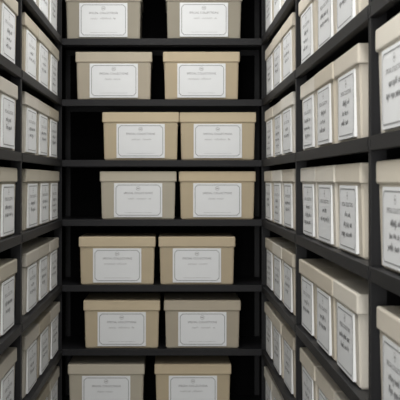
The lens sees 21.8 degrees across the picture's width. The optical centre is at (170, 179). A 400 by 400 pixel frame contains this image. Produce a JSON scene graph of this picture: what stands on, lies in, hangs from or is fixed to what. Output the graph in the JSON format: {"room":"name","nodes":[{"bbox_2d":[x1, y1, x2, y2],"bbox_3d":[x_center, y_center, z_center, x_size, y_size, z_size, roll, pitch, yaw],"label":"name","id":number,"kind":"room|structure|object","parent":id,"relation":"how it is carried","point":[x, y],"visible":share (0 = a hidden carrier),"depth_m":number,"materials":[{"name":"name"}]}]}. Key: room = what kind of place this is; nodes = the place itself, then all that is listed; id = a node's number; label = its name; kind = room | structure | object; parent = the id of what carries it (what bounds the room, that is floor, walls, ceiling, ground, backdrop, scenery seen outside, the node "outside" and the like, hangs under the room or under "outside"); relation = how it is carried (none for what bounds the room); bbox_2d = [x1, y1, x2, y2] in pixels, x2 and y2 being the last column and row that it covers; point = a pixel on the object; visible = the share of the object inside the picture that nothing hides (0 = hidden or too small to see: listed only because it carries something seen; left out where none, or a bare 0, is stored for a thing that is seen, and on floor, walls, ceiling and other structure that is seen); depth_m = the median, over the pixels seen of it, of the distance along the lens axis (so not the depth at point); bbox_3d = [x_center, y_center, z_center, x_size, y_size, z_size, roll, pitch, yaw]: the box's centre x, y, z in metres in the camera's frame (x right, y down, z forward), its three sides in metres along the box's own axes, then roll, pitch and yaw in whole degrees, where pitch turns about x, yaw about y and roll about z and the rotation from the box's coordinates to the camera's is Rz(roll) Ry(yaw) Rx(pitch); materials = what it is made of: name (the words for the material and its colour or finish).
{"room":"archive storage room","nodes":[
{"label":"archive storage room","id":0,"kind":"room"},
{"bbox_3d":[0.000,1.650,1.300,2.800,0.100,9.600,0,0,0],"label":"floor","id":1,"kind":"structure","parent":0,"visible":0},
{"bbox_2d":[0,0,21,399],"bbox_3d":[-0.786,0.113,3.205,0.444,2.974,1.458,0,0,0],"label":"shelving unit","id":2,"kind":"object","parent":1,"relation":"on","point":[10,246],"visible":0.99,"depth_m":3.93,"materials":[{"name":"black metal"}]},
{"bbox_2d":[0,259,16,336],"bbox_3d":[-0.769,0.421,3.717,0.380,0.250,0.401,0,0,0],"label":"box","id":3,"kind":"object","parent":2,"relation":"on","point":[8,267],"visible":1,"depth_m":3.69,"materials":[{"name":"cardboard"}]},
{"bbox_2d":[0,167,16,238],"bbox_3d":[-0.768,0.080,3.709,0.380,0.250,0.401,0,0,0],"label":"box","id":4,"kind":"object","parent":2,"relation":"on","point":[8,176],"visible":1,"depth_m":3.68,"materials":[{"name":"cardboard"}]},
{"bbox_2d":[0,347,16,399],"bbox_3d":[-0.770,0.754,3.711,0.380,0.250,0.401,0,0,0],"label":"box","id":5,"kind":"object","parent":2,"relation":"on","point":[8,358],"visible":1,"depth_m":3.71,"materials":[{"name":"cardboard"}]},
{"bbox_2d":[0,76,17,150],"bbox_3d":[-0.767,-0.230,3.705,0.380,0.250,0.401,0,0,0],"label":"box","id":6,"kind":"object","parent":2,"relation":"on","point":[8,90],"visible":0.99,"depth_m":3.67,"materials":[{"name":"cardboard"}]},
{"bbox_2d":[0,0,17,63],"bbox_3d":[-0.765,-0.545,3.705,0.380,0.250,0.401,0,0,0],"label":"box","id":7,"kind":"object","parent":2,"relation":"on","point":[8,8],"visible":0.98,"depth_m":3.69,"materials":[{"name":"paper"}]},
{"bbox_2d":[21,0,61,399],"bbox_3d":[-0.786,0.113,4.665,0.444,2.974,1.458,0,0,0],"label":"shelving unit","id":8,"kind":"object","parent":1,"relation":"on","point":[29,84],"visible":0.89,"depth_m":4.92,"materials":[{"name":"black metal"}]},
{"bbox_2d":[22,324,38,398],"bbox_3d":[-0.769,0.754,4.354,0.380,0.250,0.401,0,0,0],"label":"box","id":9,"kind":"object","parent":8,"relation":"on","point":[30,334],"visible":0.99,"depth_m":4.27,"materials":[{"name":"cardboard"}]},
{"bbox_2d":[22,248,38,315],"bbox_3d":[-0.768,0.421,4.350,0.380,0.250,0.401,0,0,0],"label":"box","id":10,"kind":"object","parent":8,"relation":"on","point":[30,256],"visible":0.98,"depth_m":4.25,"materials":[{"name":"cardboard"}]},
{"bbox_2d":[22,91,38,154],"bbox_3d":[-0.770,-0.230,4.348,0.380,0.250,0.401,0,0,0],"label":"box","id":11,"kind":"object","parent":8,"relation":"on","point":[30,104],"visible":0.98,"depth_m":4.27,"materials":[{"name":"cardboard"}]},
{"bbox_2d":[22,12,38,79],"bbox_3d":[-0.770,-0.545,4.337,0.380,0.250,0.401,0,0,0],"label":"box","id":12,"kind":"object","parent":8,"relation":"on","point":[30,30],"visible":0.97,"depth_m":4.27,"materials":[{"name":"cardboard"}]},
{"bbox_2d":[22,169,39,230],"bbox_3d":[-0.765,0.080,4.347,0.380,0.250,0.401,0,0,0],"label":"box","id":13,"kind":"object","parent":8,"relation":"on","point":[30,178],"visible":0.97,"depth_m":4.24,"materials":[{"name":"cardboard"}]},
{"bbox_2d":[22,242,48,301],"bbox_3d":[-0.770,0.421,4.758,0.380,0.250,0.401,0,0,0],"label":"box","id":14,"kind":"object","parent":8,"relation":"on","point":[42,263],"visible":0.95,"depth_m":4.70,"materials":[{"name":"cardboard"}]},
{"bbox_2d":[31,312,49,377],"bbox_3d":[-0.767,0.754,4.765,0.380,0.250,0.401,0,0,0],"label":"box","id":15,"kind":"object","parent":8,"relation":"on","point":[43,319],"visible":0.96,"depth_m":4.69,"materials":[{"name":"cardboard"}]},
{"bbox_2d":[36,0,47,18],"bbox_3d":[-0.767,-0.862,4.751,0.380,0.250,0.401,0,0,0],"label":"box","id":16,"kind":"object","parent":8,"relation":"on","point":[42,4],"visible":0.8,"depth_m":4.71,"materials":[{"name":"paper"}]},
{"bbox_2d":[26,237,58,292],"bbox_3d":[-0.770,0.421,5.170,0.380,0.250,0.401,0,0,0],"label":"box","id":17,"kind":"object","parent":8,"relation":"on","point":[53,241],"visible":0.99,"depth_m":5.09,"materials":[{"name":"cardboard"}]},
{"bbox_2d":[36,100,48,156],"bbox_3d":[-0.770,-0.230,4.758,0.380,0.250,0.401,0,0,0],"label":"box","id":18,"kind":"object","parent":8,"relation":"on","point":[43,113],"visible":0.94,"depth_m":4.71,"materials":[{"name":"cardboard"}]},
{"bbox_2d":[35,382,49,399],"bbox_3d":[-0.769,1.088,4.754,0.380,0.250,0.401,0,0,0],"label":"box","id":19,"kind":"object","parent":8,"relation":"on","point":[43,395],"visible":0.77,"depth_m":4.79,"materials":[{"name":"cardboard"}]},
{"bbox_2d":[36,29,49,87],"bbox_3d":[-0.768,-0.545,4.753,0.380,0.250,0.401,0,0,0],"label":"box","id":20,"kind":"object","parent":8,"relation":"on","point":[43,43],"visible":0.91,"depth_m":4.69,"materials":[{"name":"cardboard"}]},
{"bbox_2d":[36,170,50,226],"bbox_3d":[-0.765,0.080,4.759,0.380,0.250,0.401,0,0,0],"label":"box","id":21,"kind":"object","parent":8,"relation":"on","point":[45,175],"visible":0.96,"depth_m":4.70,"materials":[{"name":"cardboard"}]},
{"bbox_2d":[43,302,59,361],"bbox_3d":[-0.765,0.754,5.175,0.380,0.250,0.401,0,0,0],"label":"box","id":22,"kind":"object","parent":8,"relation":"on","point":[53,308],"visible":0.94,"depth_m":5.10,"materials":[{"name":"cardboard"}]},
{"bbox_2d":[46,366,58,399],"bbox_3d":[-0.767,1.088,5.172,0.380,0.250,0.401,0,0,0],"label":"box","id":23,"kind":"object","parent":8,"relation":"on","point":[53,378],"visible":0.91,"depth_m":5.15,"materials":[{"name":"cardboard"}]},
{"bbox_2d":[48,0,56,30],"bbox_3d":[-0.770,-0.862,5.167,0.380,0.250,0.401,0,0,0],"label":"box","id":24,"kind":"object","parent":8,"relation":"on","point":[52,4],"visible":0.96,"depth_m":5.14,"materials":[{"name":"paper"}]},
{"bbox_2d":[47,106,58,158],"bbox_3d":[-0.770,-0.230,5.166,0.380,0.250,0.401,0,0,0],"label":"box","id":25,"kind":"object","parent":8,"relation":"on","point":[53,118],"visible":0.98,"depth_m":5.10,"materials":[{"name":"cardboard"}]},
{"bbox_2d":[47,171,58,222],"bbox_3d":[-0.768,0.080,5.172,0.380,0.250,0.401,0,0,0],"label":"box","id":26,"kind":"object","parent":8,"relation":"on","point":[53,184],"visible":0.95,"depth_m":5.12,"materials":[{"name":"cardboard"}]},
{"bbox_2d":[48,41,58,94],"bbox_3d":[-0.768,-0.545,5.165,0.380,0.250,0.401,0,0,0],"label":"box","id":27,"kind":"object","parent":8,"relation":"on","point":[53,57],"visible":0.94,"depth_m":5.10,"materials":[{"name":"cardboard"}]},
{"bbox_2d":[62,0,261,399],"bbox_3d":[-0.048,0.113,5.628,1.100,2.974,0.464,0,0,0],"label":"shelving unit","id":28,"kind":"object","parent":1,"relation":"on","point":[83,160],"visible":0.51,"depth_m":5.85,"materials":[{"name":"black metal"}]},
{"bbox_2d":[65,0,143,37],"bbox_3d":[-0.354,-0.862,5.613,0.401,0.250,0.380,0,0,0],"label":"box","id":29,"kind":"object","parent":28,"relation":"on","point":[85,18],"visible":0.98,"depth_m":5.43,"materials":[{"name":"cardboard"}]},
{"bbox_2d":[68,356,145,399],"bbox_3d":[-0.339,1.088,5.603,0.401,0.250,0.380,0,0,0],"label":"box","id":30,"kind":"object","parent":28,"relation":"on","point":[90,377],"visible":0.96,"depth_m":5.42,"materials":[{"name":"cardboard"}]},
{"bbox_2d":[75,52,152,98],"bbox_3d":[-0.300,-0.545,5.609,0.401,0.250,0.380,0,0,0],"label":"box","id":31,"kind":"object","parent":28,"relation":"on","point":[100,75],"visible":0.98,"depth_m":5.42,"materials":[{"name":"cardboard"}]},
{"bbox_2d":[79,233,155,283],"bbox_3d":[-0.282,0.421,5.603,0.401,0.250,0.380,0,0,0],"label":"box","id":32,"kind":"object","parent":28,"relation":"on","point":[105,258],"visible":1,"depth_m":5.42,"materials":[{"name":"cardboard"}]},
{"bbox_2d":[83,293,160,347],"bbox_3d":[-0.258,0.754,5.609,0.401,0.250,0.380,0,0,0],"label":"box","id":33,"kind":"object","parent":28,"relation":"on","point":[112,320],"visible":1,"depth_m":5.42,"materials":[{"name":"cardboard"}]},
{"bbox_2d":[100,171,175,218],"bbox_3d":[-0.172,0.080,5.610,0.401,0.250,0.380,0,0,0],"label":"box","id":34,"kind":"object","parent":28,"relation":"on","point":[124,194],"visible":1,"depth_m":5.42,"materials":[{"name":"cardboard"}]},
{"bbox_2d":[102,112,178,159],"bbox_3d":[-0.159,-0.230,5.605,0.401,0.250,0.380,0,0,0],"label":"box","id":35,"kind":"object","parent":28,"relation":"on","point":[127,135],"visible":0.95,"depth_m":5.42,"materials":[{"name":"cardboard"}]},
{"bbox_2d":[155,356,230,399],"bbox_3d":[0.115,1.088,5.609,0.401,0.250,0.380,0,0,0],"label":"box","id":36,"kind":"object","parent":28,"relation":"on","point":[177,377],"visible":0.95,"depth_m":5.42,"materials":[{"name":"cardboard"}]},
{"bbox_2d":[159,233,234,283],"bbox_3d":[0.135,0.421,5.607,0.401,0.250,0.380,0,0,0],"label":"box","id":37,"kind":"object","parent":28,"relation":"on","point":[185,258],"visible":1,"depth_m":5.42,"materials":[{"name":"cardboard"}]},
{"bbox_2d":[163,52,239,98],"bbox_3d":[0.159,-0.545,5.602,0.401,0.250,0.380,0,0,0],"label":"box","id":38,"kind":"object","parent":28,"relation":"on","point":[188,75],"visible":0.98,"depth_m":5.42,"materials":[{"name":"cardboard"}]},
{"bbox_2d":[164,293,240,347],"bbox_3d":[0.164,0.754,5.609,0.401,0.250,0.380,0,0,0],"label":"box","id":39,"kind":"object","parent":28,"relation":"on","point":[193,320],"visible":1,"depth_m":5.42,"materials":[{"name":"cardboard"}]},
{"bbox_2d":[165,0,241,37],"bbox_3d":[0.172,-0.862,5.603,0.401,0.250,0.380,0,0,0],"label":"box","id":40,"kind":"object","parent":28,"relation":"on","point":[185,18],"visible":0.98,"depth_m":5.42,"materials":[{"name":"cardboard"}]},
{"bbox_2d":[179,171,255,218],"bbox_3d":[0.242,0.080,5.609,0.401,0.250,0.380,0,0,0],"label":"box","id":41,"kind":"object","parent":28,"relation":"on","point":[203,194],"visible":1,"depth_m":5.42,"materials":[{"name":"cardboard"}]},
{"bbox_2d":[179,112,255,159],"bbox_3d":[0.246,-0.230,5.612,0.401,0.250,0.380,0,0,0],"label":"box","id":42,"kind":"object","parent":28,"relation":"on","point":[204,135],"visible":0.99,"depth_m":5.42,"materials":[{"name":"cardboard"}]},
{"bbox_2d":[261,0,295,399],"bbox_3d":[0.692,0.113,4.665,0.444,2.974,1.458,0,0,0],"label":"shelving unit","id":43,"kind":"object","parent":1,"relation":"on","point":[288,85],"visible":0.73,"depth_m":4.84,"materials":[{"name":"black metal"}]},
{"bbox_2d":[264,366,273,399],"bbox_3d":[0.671,1.088,5.170,0.380,0.250,0.401,0,0,0],"label":"box","id":44,"kind":"object","parent":43,"relation":"on","point":[269,379],"visible":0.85,"depth_m":5.14,"materials":[{"name":"cardboard"}]},
{"bbox_2d":[265,42,273,93],"bbox_3d":[0.676,-0.545,5.165,0.380,0.250,0.401,0,0,0],"label":"box","id":45,"kind":"object","parent":43,"relation":"on","point":[269,55],"visible":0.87,"depth_m":5.09,"materials":[{"name":"cardboard"}]},
{"bbox_2d":[265,0,273,30],"bbox_3d":[0.672,-0.862,5.171,0.380,0.250,0.401,0,0,0],"label":"box","id":46,"kind":"object","parent":43,"relation":"on","point":[269,3],"visible":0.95,"depth_m":5.10,"materials":[{"name":"paper"}]},
{"bbox_2d":[264,171,275,222],"bbox_3d":[0.671,0.080,5.167,0.380,0.250,0.401,0,0,0],"label":"box","id":47,"kind":"object","parent":43,"relation":"on","point":[267,174],"visible":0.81,"depth_m":5.09,"materials":[{"name":"cardboard"}]},
{"bbox_2d":[265,106,275,158],"bbox_3d":[0.675,-0.230,5.171,0.380,0.250,0.401,0,0,0],"label":"box","id":48,"kind":"object","parent":43,"relation":"on","point":[269,119],"visible":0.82,"depth_m":5.08,"materials":[{"name":"cardboard"}]},
{"bbox_2d":[264,302,277,360],"bbox_3d":[0.674,0.754,5.175,0.380,0.250,0.401,0,0,0],"label":"box","id":49,"kind":"object","parent":43,"relation":"on","point":[269,308],"visible":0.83,"depth_m":5.12,"materials":[{"name":"cardboard"}]},
{"bbox_2d":[272,29,282,87],"bbox_3d":[0.672,-0.545,4.755,0.380,0.250,0.401,0,0,0],"label":"box","id":50,"kind":"object","parent":43,"relation":"on","point":[277,43],"visible":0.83,"depth_m":4.68,"materials":[{"name":"cardboard"}]},
{"bbox_2d":[272,381,283,399],"bbox_3d":[0.674,1.088,4.764,0.380,0.250,0.401,0,0,0],"label":"box","id":51,"kind":"object","parent":43,"relation":"on","point":[277,394],"visible":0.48,"depth_m":4.79,"materials":[{"name":"cardboard"}]},
{"bbox_2d":[272,170,284,225],"bbox_3d":[0.673,0.080,4.761,0.380,0.250,0.401,0,0,0],"label":"box","id":52,"kind":"object","parent":43,"relation":"on","point":[277,174],"visible":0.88,"depth_m":4.68,"materials":[{"name":"cardboard"}]},
{"bbox_2d":[273,101,283,156],"bbox_3d":[0.677,-0.230,4.760,0.380,0.250,0.401,0,0,0],"label":"box","id":53,"kind":"object","parent":43,"relation":"on","point":[277,113],"visible":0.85,"depth_m":4.72,"materials":[{"name":"cardboard"}]},
{"bbox_2d":[265,237,291,291],"bbox_3d":[0.677,0.421,5.170,0.380,0.250,0.401,0,0,0],"label":"box","id":54,"kind":"object","parent":43,"relation":"on","point":[268,240],"visible":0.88,"depth_m":5.12,"materials":[{"name":"cardboard"}]},
{"bbox_2d":[274,0,283,17],"bbox_3d":[0.671,-0.862,4.756,0.380,0.250,0.401,0,0,0],"label":"box","id":55,"kind":"object","parent":43,"relation":"on","point":[278,4],"visible":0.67,"depth_m":4.71,"materials":[{"name":"paper"}]},
{"bbox_2d":[272,312,287,378],"bbox_3d":[0.671,0.754,4.758,0.380,0.250,0.401,0,0,0],"label":"box","id":56,"kind":"object","parent":43,"relation":"on","point":[277,319],"visible":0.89,"depth_m":4.67,"materials":[{"name":"cardboard"}]},
{"bbox_2d":[272,242,294,302],"bbox_3d":[0.674,0.421,4.760,0.380,0.250,0.401,0,0,0],"label":"box","id":57,"kind":"object","parent":43,"relation":"on","point":[277,247],"visible":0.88,"depth_m":4.69,"materials":[{"name":"cardboard"}]},
{"bbox_2d":[281,92,294,154],"bbox_3d":[0.673,-0.230,4.354,0.380,0.250,0.401,0,0,0],"label":"box","id":58,"kind":"object","parent":43,"relation":"on","point":[288,102],"visible":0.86,"depth_m":4.27,"materials":[{"name":"cardboard"}]},
{"bbox_2d":[281,13,294,79],"bbox_3d":[0.672,-0.545,4.343,0.380,0.250,0.401,0,0,0],"label":"box","id":59,"kind":"object","parent":43,"relation":"on","point":[288,28],"visible":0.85,"depth_m":4.25,"materials":[{"name":"cardboard"}]},
{"bbox_2d":[282,324,294,396],"bbox_3d":[0.676,0.754,4.349,0.380,0.250,0.401,0,0,0],"label":"box","id":60,"kind":"object","parent":43,"relation":"on","point":[288,334],"visible":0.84,"depth_m":4.28,"materials":[{"name":"cardboard"}]},
{"bbox_2d":[282,248,294,314],"bbox_3d":[0.674,0.421,4.338,0.380,0.250,0.401,0,0,0],"label":"box","id":61,"kind":"object","parent":43,"relation":"on","point":[288,254],"visible":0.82,"depth_m":4.26,"materials":[{"name":"cardboard"}]},
{"bbox_2d":[282,169,294,229],"bbox_3d":[0.677,0.080,4.351,0.380,0.250,0.401,0,0,0],"label":"box","id":62,"kind":"object","parent":43,"relation":"on","point":[288,175],"visible":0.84,"depth_m":4.28,"materials":[{"name":"cardboard"}]},
{"bbox_2d":[295,0,369,399],"bbox_3d":[0.692,0.113,3.205,0.444,2.974,1.458,0,0,0],"label":"shelving unit","id":63,"kind":"object","parent":1,"relation":"on","point":[357,30],"visible":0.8,"depth_m":3.29,"materials":[{"name":"black metal"}]},
{"bbox_2d":[299,0,317,63],"bbox_3d":[0.671,-0.545,3.716,0.380,0.250,0.401,0,0,0],"label":"box","id":64,"kind":"object","parent":63,"relation":"on","point":[307,8],"visible":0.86,"depth_m":3.65,"materials":[{"name":"cardboard"}]},
{"bbox_2d":[300,77,317,150],"bbox_3d":[0.676,-0.230,3.708,0.380,0.250,0.401,0,0,0],"label":"box","id":65,"kind":"object","parent":63,"relation":"on","point":[308,96],"visible":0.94,"depth_m":3.65,"materials":[{"name":"cardboard"}]},
{"bbox_2d":[301,167,318,239],"bbox_3d":[0.676,0.080,3.703,0.380,0.250,0.401,0,0,0],"label":"box","id":66,"kind":"object","parent":63,"relation":"on","point":[309,186],"visible":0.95,"depth_m":3.63,"materials":[{"name":"cardboard"}]},
{"bbox_2d":[300,347,321,399],"bbox_3d":[0.674,0.754,3.710,0.380,0.250,0.401,0,0,0],"label":"box","id":67,"kind":"object","parent":63,"relation":"on","point":[309,362],"visible":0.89,"depth_m":3.67,"materials":[{"name":"cardboard"}]},
{"bbox_2d":[299,259,342,338],"bbox_3d":[0.672,0.421,3.709,0.380,0.250,0.401,0,0,0],"label":"box","id":68,"kind":"object","parent":63,"relation":"on","point":[306,266],"visible":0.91,"depth_m":3.66,"materials":[{"name":"cardboard"}]},
{"bbox_2d":[314,61,337,146],"bbox_3d":[0.672,-0.230,3.297,0.380,0.250,0.401,0,0,0],"label":"box","id":69,"kind":"object","parent":63,"relation":"on","point":[325,84],"visible":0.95,"depth_m":3.22,"materials":[{"name":"cardboard"}]},
{"bbox_2d":[317,0,336,48],"bbox_3d":[0.676,-0.545,3.303,0.380,0.250,0.401,0,0,0],"label":"box","id":70,"kind":"object","parent":63,"relation":"on","point":[326,9],"visible":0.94,"depth_m":3.26,"materials":[{"name":"paper"}]},
{"bbox_2d":[315,165,340,248],"bbox_3d":[0.674,0.080,3.286,0.380,0.250,0.401,0,0,0],"label":"box","id":71,"kind":"object","parent":63,"relation":"on","point":[328,213],"visible":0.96,"depth_m":3.21,"materials":[{"name":"cardboard"}]},
{"bbox_2d":[316,367,342,399],"bbox_3d":[0.676,0.754,3.294,0.380,0.250,0.401,0,0,0],"label":"box","id":72,"kind":"object","parent":63,"relation":"on","point":[327,387],"visible":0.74,"depth_m":3.30,"materials":[{"name":"cardboard"}]},
{"bbox_2d":[314,268,366,361],"bbox_3d":[0.671,0.421,3.301,0.380,0.250,0.401,0,0,0],"label":"box","id":73,"kind":"object","parent":63,"relation":"on","point":[323,277],"visible":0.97,"depth_m":3.24,"materials":[{"name":"cardboard"}]},
{"bbox_2d":[334,392,348,399],"bbox_3d":[0.675,0.754,2.882,0.380,0.250,0.401,0,0,0],"label":"box","id":74,"kind":"object","parent":63,"relation":"on","point":[338,395],"visible":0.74,"depth_m":3.03,"materials":[{"name":"cardboard"}]},
{"bbox_2d":[333,280,367,388],"bbox_3d":[0.672,0.421,2.890,0.380,0.250,0.401,0,0,0],"label":"box","id":75,"kind":"object","parent":63,"relation":"on","point":[351,296],"visible":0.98,"depth_m":2.78,"materials":[{"name":"cardboard"}]},
{"bbox_2d":[334,43,367,142],"bbox_3d":[0.673,-0.230,2.877,0.380,0.250,0.401,0,0,0],"label":"box","id":76,"kind":"object","parent":63,"relation":"on","point":[351,68],"visible":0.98,"depth_m":2.77,"materials":[{"name":"cardboard"}]},
{"bbox_2d":[335,163,367,258],"bbox_3d":[0.675,0.080,2.867,0.380,0.250,0.401,0,0,0],"label":"box","id":77,"kind":"object","parent":63,"relation":"on","point":[352,179],"visible":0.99,"depth_m":2.77,"materials":[{"name":"cardboard"}]},
{"bbox_2d":[336,0,367,31],"bbox_3d":[0.671,-0.545,2.892,0.380,0.250,0.401,0,0,0],"label":"box","id":78,"kind":"object","parent":63,"relation":"on","point":[346,10],"visible":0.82,"depth_m":2.84,"materials":[{"name":"paper"}]},
{"bbox_2d":[368,0,399,399],"bbox_3d":[0.692,0.113,1.745,0.444,2.974,1.458,0,0,0],"label":"shelving unit","id":79,"kind":"object","parent":1,"relation":"on","point":[384,282],"visible":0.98,"depth_m":2.47,"materials":[{"name":"black metal"}]},
{"bbox_2d":[376,13,399,132],"bbox_3d":[0.672,-0.230,2.250,0.380,0.250,0.401,0,0,0],"label":"box","id":80,"kind":"object","parent":79,"relation":"on","point":[387,35],"visible":0.99,"depth_m":2.30,"materials":[{"name":"cardboard"}]},
{"bbox_2d":[376,159,399,272],"bbox_3d":[0.676,0.080,2.258,0.380,0.250,0.401,0,0,0],"label":"box","id":81,"kind":"object","parent":79,"relation":"on","point":[387,171],"visible":1,"depth_m":2.31,"materials":[{"name":"cardboard"}]},
{"bbox_2d":[377,306,399,399],"bbox_3d":[0.673,0.421,2.244,0.380,0.250,0.401,0,0,0],"label":"box","id":82,"kind":"object","parent":79,"relation":"on","point":[388,317],"visible":1,"depth_m":2.30,"materials":[{"name":"cardboard"}]}
]}

